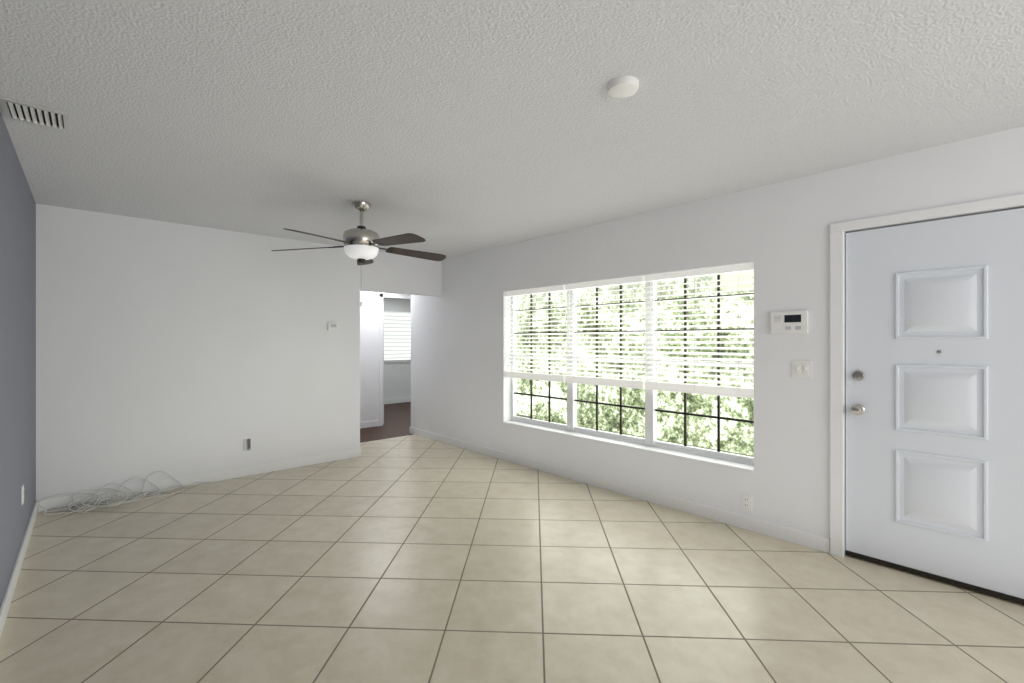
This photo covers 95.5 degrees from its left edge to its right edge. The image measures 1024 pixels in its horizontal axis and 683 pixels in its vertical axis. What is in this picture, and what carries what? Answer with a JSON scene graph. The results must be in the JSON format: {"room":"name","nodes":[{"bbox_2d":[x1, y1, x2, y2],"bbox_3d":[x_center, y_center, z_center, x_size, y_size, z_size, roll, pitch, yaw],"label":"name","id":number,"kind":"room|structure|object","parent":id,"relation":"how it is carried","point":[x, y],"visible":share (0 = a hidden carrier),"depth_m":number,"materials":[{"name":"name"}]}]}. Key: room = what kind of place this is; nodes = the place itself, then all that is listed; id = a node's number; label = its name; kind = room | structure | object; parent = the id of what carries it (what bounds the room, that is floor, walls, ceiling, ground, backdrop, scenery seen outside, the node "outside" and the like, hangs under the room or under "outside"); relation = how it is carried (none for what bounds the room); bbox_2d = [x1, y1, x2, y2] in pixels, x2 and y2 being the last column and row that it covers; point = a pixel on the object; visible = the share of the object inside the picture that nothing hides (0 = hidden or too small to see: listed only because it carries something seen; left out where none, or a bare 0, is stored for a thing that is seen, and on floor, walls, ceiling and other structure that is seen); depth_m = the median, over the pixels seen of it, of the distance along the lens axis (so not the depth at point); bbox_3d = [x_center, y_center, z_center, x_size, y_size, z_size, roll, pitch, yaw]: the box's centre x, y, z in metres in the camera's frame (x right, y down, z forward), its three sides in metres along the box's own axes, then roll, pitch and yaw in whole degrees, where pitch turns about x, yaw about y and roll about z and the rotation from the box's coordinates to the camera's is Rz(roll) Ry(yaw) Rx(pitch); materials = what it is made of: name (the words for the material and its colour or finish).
{"room":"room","nodes":[
{"label":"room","id":0,"kind":"room"},
{"bbox_2d":[0,112,35,606],"bbox_3d":[-0.914,0.130,0.432,0.150,2.440,8.870,0,0,-42],"label":"wall","id":1,"kind":"structure","parent":0,"point":[17,336],"depth_m":2.66,"materials":[{"name":"paint"}]},
{"bbox_2d":[0,499,43,637],"bbox_3d":[-0.863,1.302,0.500,0.016,0.095,8.600,0,0,-42],"label":"baseboard","id":2,"kind":"structure","parent":1,"relation":"attached to","point":[8,596],"depth_m":2.63,"materials":[{"name":"white"}]},
{"bbox_2d":[21,484,23,504],"bbox_3d":[-3.066,0.960,2.916,0.010,0.114,0.070,0,0,-42],"label":"electrical outlet","id":3,"kind":"object","parent":1,"relation":"attached to","point":[22,494],"visible":1,"depth_m":2.89,"materials":[{"name":"white plastic"}]},
{"bbox_2d":[36,204,441,499],"bbox_3d":[-2.394,0.130,5.001,3.810,2.440,0.120,0,0,-42],"label":"wall","id":4,"kind":"structure","parent":0,"point":[175,350],"depth_m":4.34,"materials":[{"name":"white paint"}]},
{"bbox_2d":[44,448,360,510],"bbox_3d":[-2.763,1.302,4.593,2.653,0.095,0.038,0,0,-42],"label":"baseboard","id":5,"kind":"structure","parent":4,"relation":"attached to","point":[215,476],"depth_m":4.46,"materials":[{"name":"white wood"}]},
{"bbox_2d":[328,322,338,330],"bbox_3d":[-2.016,-0.170,5.246,0.120,0.090,0.026,0,0,-42],"label":"switch","id":6,"kind":"object","parent":4,"relation":"attached to","point":[333,325],"visible":1,"depth_m":5.24,"materials":[{"name":"white plastic"}]},
{"bbox_2d":[360,291,410,421],"bbox_3d":[-1.979,0.130,7.636,2.870,2.440,0.120,0,0,-42],"label":"wall","id":7,"kind":"structure","parent":0,"point":[397,380],"depth_m":7.36,"materials":[{"name":"white paint"}]},
{"bbox_2d":[360,420,379,428],"bbox_3d":[-2.501,1.302,7.072,1.040,0.095,0.013,0,0,-42],"label":"baseboard","id":8,"kind":"structure","parent":7,"relation":"attached to","point":[368,424],"depth_m":7.30,"materials":[{"name":"white wood"}]},
{"bbox_2d":[383,300,383,423],"bbox_3d":[-2.307,0.329,7.924,0.213,2.018,0.798,0,0,-42],"label":"hall door","id":9,"kind":"structure","parent":7,"relation":"in","point":[383,361],"depth_m":7.58,"materials":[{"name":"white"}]},
{"bbox_2d":[379,293,410,425],"bbox_3d":[-1.766,0.290,7.736,0.940,2.120,0.018,0,0,-42],"label":"door frame","id":10,"kind":"structure","parent":7,"relation":"attached to","point":[381,295],"depth_m":7.43,"materials":[{"name":"white wood"}]},
{"bbox_2d":[384,309,410,361],"bbox_3d":[-2.469,-0.125,10.239,1.350,1.150,0.030,0,0,-42],"label":"room window","id":11,"kind":"structure","parent":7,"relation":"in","point":[397,335],"depth_m":10.20,"materials":[{"name":"white"}]},
{"bbox_2d":[360,402,529,442],"bbox_3d":[-1.861,1.380,8.717,4.800,0.060,3.500,0,0,-42],"label":"floor","id":12,"kind":"structure","parent":0,"point":[397,419],"depth_m":7.47,"materials":[{"name":"brown wood"}]},
{"bbox_2d":[384,398,410,403],"bbox_3d":[-2.741,1.302,9.981,4.000,0.095,0.015,0,0,-42],"label":"baseboard","id":13,"kind":"structure","parent":12,"relation":"on","point":[391,401],"depth_m":10.17,"materials":[{"name":"white wood"}]},
{"bbox_2d":[0,435,1023,682],"bbox_3d":[0.372,1.380,1.961,4.210,0.060,9.500,0,0,-42],"label":"floor","id":14,"kind":"structure","parent":0,"point":[408,559],"depth_m":2.48,"materials":[{"name":"beige tile"}]},
{"bbox_2d":[38,471,209,514],"bbox_3d":[-3.219,1.259,3.941,1.137,0.189,0.310,0,0,-42],"label":"cables","id":15,"kind":"object","parent":14,"relation":"on","point":[108,501],"visible":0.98,"depth_m":3.85,"materials":[{"name":"white plastic"}]},
{"bbox_2d":[0,0,1023,259],"bbox_3d":[0.374,-1.130,4.329,7.400,0.080,13.000,0,0,-42],"label":"ceiling","id":16,"kind":"structure","parent":0,"point":[450,128],"depth_m":2.12,"materials":[{"name":"white paint"}]},
{"bbox_2d":[0,96,70,131],"bbox_3d":[-2.280,-1.084,2.232,0.228,0.011,0.250,0,0,-42],"label":"ceiling vent","id":17,"kind":"object","parent":16,"relation":"in","point":[17,110],"visible":1,"depth_m":2.22,"materials":[{"name":"silver metal"}]},
{"bbox_2d":[271,201,445,306],"bbox_3d":[-1.147,-0.680,3.669,1.363,0.820,1.361,0,0,-42],"label":"fan","id":18,"kind":"object","parent":16,"relation":"hanging from","point":[361,242],"visible":1,"depth_m":3.58,"materials":[{"name":"silver metal"}]},
{"bbox_2d":[607,76,638,97],"bbox_3d":[0.470,-1.071,1.972,0.132,0.038,0.132,0,0,-42],"label":"smoke detector","id":19,"kind":"object","parent":16,"relation":"attached to","point":[622,86],"visible":1,"depth_m":1.94,"materials":[{"name":"white plastic"}]},
{"bbox_2d":[411,126,1023,537],"bbox_3d":[1.751,0.130,3.425,0.200,2.440,9.410,0,0,-42],"label":"wall","id":20,"kind":"structure","parent":0,"point":[779,234],"depth_m":3.40,"materials":[{"name":"white paint"}]},
{"bbox_2d":[410,427,829,552],"bbox_3d":[0.263,1.302,4.904,0.016,0.095,5.246,0,0,-42],"label":"baseboard","id":21,"kind":"structure","parent":20,"relation":"attached to","point":[802,538],"depth_m":3.84,"materials":[{"name":"white wood"}]},
{"bbox_2d":[503,272,753,471],"bbox_3d":[0.869,0.177,4.360,0.177,1.495,2.700,0,0,-42],"label":"window","id":22,"kind":"structure","parent":20,"relation":"in","point":[678,454],"depth_m":4.11,"materials":[{"name":"white"}]},
{"bbox_2d":[506,285,566,381],"bbox_3d":[0.239,-0.079,5.004,0.070,0.977,0.876,0,0,-42],"label":"window blind","id":23,"kind":"object","parent":22,"relation":"attached to","point":[539,376],"visible":0.96,"depth_m":4.97,"materials":[{"name":"white plastic"}]},
{"bbox_2d":[565,275,645,388],"bbox_3d":[0.845,-0.079,4.338,0.070,0.977,0.876,0,0,-42],"label":"window blind","id":24,"kind":"object","parent":22,"relation":"attached to","point":[626,383],"visible":0.88,"depth_m":4.30,"materials":[{"name":"white plastic"}]},
{"bbox_2d":[645,262,753,398],"bbox_3d":[1.451,-0.079,3.673,0.070,0.977,0.876,0,0,-42],"label":"window blind","id":25,"kind":"object","parent":22,"relation":"attached to","point":[697,388],"visible":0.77,"depth_m":3.64,"materials":[{"name":"white plastic"}]},
{"bbox_2d":[742,493,751,510],"bbox_3d":[1.686,1.155,3.341,0.010,0.114,0.070,0,0,-42],"label":"electrical outlet","id":26,"kind":"object","parent":20,"relation":"attached to","point":[746,501],"visible":1,"depth_m":3.34,"materials":[{"name":"white plastic"}]},
{"bbox_2d":[771,311,807,333],"bbox_3d":[1.868,-0.128,3.128,0.027,0.150,0.217,0,0,-42],"label":"alarm keypad","id":27,"kind":"object","parent":20,"relation":"attached to","point":[790,322],"visible":1,"depth_m":3.12,"materials":[{"name":"white plastic"}]},
{"bbox_2d":[792,361,811,378],"bbox_3d":[1.918,0.186,3.080,0.017,0.116,0.116,0,0,-42],"label":"light switch","id":28,"kind":"object","parent":20,"relation":"attached to","point":[801,369],"visible":1,"depth_m":3.08,"materials":[{"name":"white plastic"}]},
{"bbox_2d":[830,194,1023,557],"bbox_3d":[2.456,0.303,2.635,0.220,2.095,1.060,0,0,-42],"label":"door frame","id":29,"kind":"structure","parent":20,"relation":"attached to","point":[838,231],"depth_m":2.91,"materials":[{"name":"white wood"}]},
{"bbox_2d":[846,208,1023,604],"bbox_3d":[2.392,0.329,2.576,0.119,2.018,0.911,0,0,-42],"label":"door","id":30,"kind":"structure","parent":20,"relation":"in","point":[935,400],"depth_m":2.59,"materials":[{"name":"white paint"},{"name":"satin nickel"},{"name":"black rubber"}]},
{"label":"outside","id":31,"kind":"structure","parent":0,"visible":0},
{"bbox_2d":[532,418,753,456],"bbox_3d":[4.850,1.420,6.103,7.990,0.100,20.000,0,0,-42],"label":"ground","id":32,"kind":"structure","parent":31,"point":[657,439],"depth_m":6.40,"materials":[{"name":"green plant"}]},
{"bbox_2d":[516,275,753,455],"bbox_3d":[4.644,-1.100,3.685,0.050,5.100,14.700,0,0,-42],"label":"hedge","id":33,"kind":"object","parent":32,"relation":"on","point":[663,424],"depth_m":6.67,"materials":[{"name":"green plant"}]},
{"bbox_2d":[715,271,753,290],"bbox_3d":[4.569,-0.750,3.211,0.600,0.280,6.100,0,0,-42],"label":"roof eave","id":34,"kind":"object","parent":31,"point":[748,286],"depth_m":5.13,"materials":[{"name":"beige"}]}
]}

